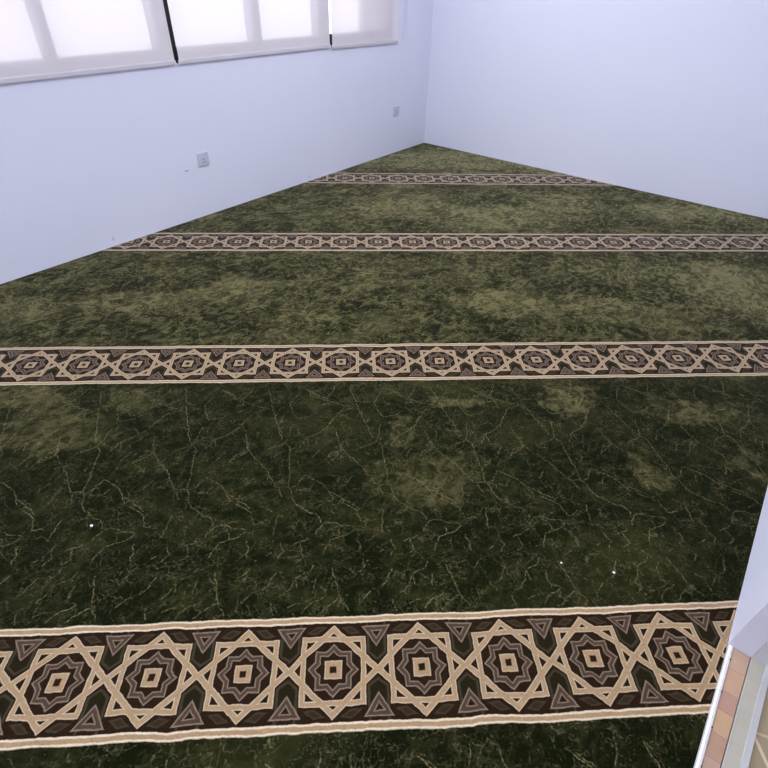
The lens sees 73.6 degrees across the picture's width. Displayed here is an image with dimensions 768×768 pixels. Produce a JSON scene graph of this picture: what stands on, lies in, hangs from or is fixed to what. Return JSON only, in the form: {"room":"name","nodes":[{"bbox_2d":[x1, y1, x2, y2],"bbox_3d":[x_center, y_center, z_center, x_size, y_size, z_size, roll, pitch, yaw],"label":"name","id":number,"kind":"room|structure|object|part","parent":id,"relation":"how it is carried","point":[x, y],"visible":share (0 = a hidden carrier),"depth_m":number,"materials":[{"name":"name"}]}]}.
{"room":"mosque","nodes":[
{"label":"mosque","id":0,"kind":"room"},
{"bbox_2d":[0,0,433,283],"bbox_3d":[-1.954,-1.933,2.365,0.200,2.860,7.590,27,45,28],"label":"wall","id":1,"kind":"structure","parent":0,"point":[86,161],"depth_m":3.45,"materials":[{"name":"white paint"}]},
{"bbox_2d":[0,0,175,83],"bbox_3d":[-1.687,-2.238,2.265,0.064,1.538,1.391,27,45,28],"label":"roller blind","id":2,"kind":"object","parent":1,"relation":"attached to","point":[40,39],"visible":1,"depth_m":2.74,"materials":[{"name":"fabric"}]},
{"bbox_2d":[163,0,178,62],"bbox_3d":[-1.720,-2.207,2.374,0.058,1.335,1.394,27,45,28],"label":"window","id":3,"kind":"structure","parent":1,"relation":"in","point":[165,3],"depth_m":3.10,"materials":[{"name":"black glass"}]},
{"bbox_2d":[197,151,209,166],"bbox_3d":[-1.266,-1.577,3.596,0.012,0.086,0.086,27,45,28],"label":"wall socket","id":4,"kind":"object","parent":1,"relation":"attached to","point":[203,159],"visible":1,"depth_m":3.59,"materials":[{"name":"white plastic"}]},
{"bbox_2d":[167,0,330,64],"bbox_3d":[-0.818,-2.917,3.139,0.064,1.538,1.385,27,45,28],"label":"roller blind","id":5,"kind":"object","parent":1,"relation":"attached to","point":[204,30],"visible":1,"depth_m":3.45,"materials":[{"name":"fabric"}]},
{"bbox_2d":[331,0,407,48],"bbox_3d":[-0.081,-3.485,3.888,0.064,1.559,0.972,27,45,28],"label":"roller blind","id":6,"kind":"object","parent":1,"relation":"attached to","point":[355,23],"visible":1,"depth_m":4.23,"materials":[{"name":"fabric"}]},
{"bbox_2d":[393,105,398,115],"bbox_3d":[0.120,-2.658,4.993,0.012,0.086,0.086,27,45,28],"label":"wall socket","id":7,"kind":"object","parent":1,"relation":"attached to","point":[395,108],"visible":1,"depth_m":4.99,"materials":[{"name":"white plastic"}]},
{"bbox_2d":[424,0,767,218],"bbox_3d":[2.544,-2.739,3.537,5.523,2.860,0.200,27,45,28],"label":"wall","id":8,"kind":"structure","parent":0,"point":[669,98],"depth_m":4.26,"materials":[{"name":"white paint"}]},
{"bbox_2d":[728,487,767,657],"bbox_3d":[1.057,-0.389,0.570,0.058,2.860,7.590,27,45,28],"label":"wall","id":9,"kind":"structure","parent":0,"point":[749,631],"depth_m":1.43,"materials":[{"name":"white paint"}]},
{"bbox_2d":[752,642,767,665],"bbox_3d":[0.769,0.157,0.435,0.054,2.154,1.039,27,45,28],"label":"door","id":10,"kind":"structure","parent":9,"relation":"in","point":[761,655],"depth_m":1.39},
{"bbox_2d":[748,687,767,767],"bbox_3d":[1.637,1.035,1.101,1.424,0.006,7.590,27,45,28],"label":"floor","id":11,"kind":"structure","parent":0,"point":[759,756],"depth_m":1.26,"materials":[{"name":"beige tile"}]},
{"bbox_3d":[0.133,0.286,2.094,5.523,0.150,7.890,27,45,28],"label":"floor","id":12,"kind":"structure","parent":0,"visible":0},
{"bbox_2d":[0,143,767,767],"bbox_3d":[-0.455,-0.039,2.346,3.701,0.010,7.590,27,45,28],"label":"carpet","id":13,"kind":"object","parent":12,"relation":"on","point":[334,448],"visible":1,"depth_m":1.89,"materials":[{"name":"green carpet"}]},
{"bbox_2d":[693,644,733,767],"bbox_3d":[0.675,0.956,1.149,0.015,0.011,0.937,28,46,29],"label":"strip","id":14,"kind":"object","parent":12,"relation":"on","point":[712,712],"visible":1,"depth_m":1.31,"materials":[{"name":"white metal"}]},
{"bbox_2d":[702,648,749,767],"bbox_3d":[0.698,0.971,1.140,0.041,0.010,0.936,28,46,29],"label":"threshold","id":15,"kind":"object","parent":12,"relation":"on","point":[736,672],"visible":1,"depth_m":1.31,"materials":[{"name":"tile"}]},
{"bbox_2d":[720,657,767,767],"bbox_3d":[0.727,0.984,1.120,0.049,0.015,0.939,29,46,29],"label":"door track","id":16,"kind":"object","parent":12,"relation":"on","point":[742,735],"visible":1,"depth_m":1.29,"materials":[{"name":"grey metal"}]},
{"bbox_3d":[0.709,0.971,1.128,0.002,0.002,0.938,29,46,29],"label":"rail","id":17,"kind":"part","parent":16,"relation":"part of","materials":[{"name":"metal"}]},
{"bbox_3d":[0.740,0.986,1.109,0.015,0.003,0.938,29,46,29],"label":"rail","id":18,"kind":"part","parent":16,"relation":"part of","materials":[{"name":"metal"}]}
]}

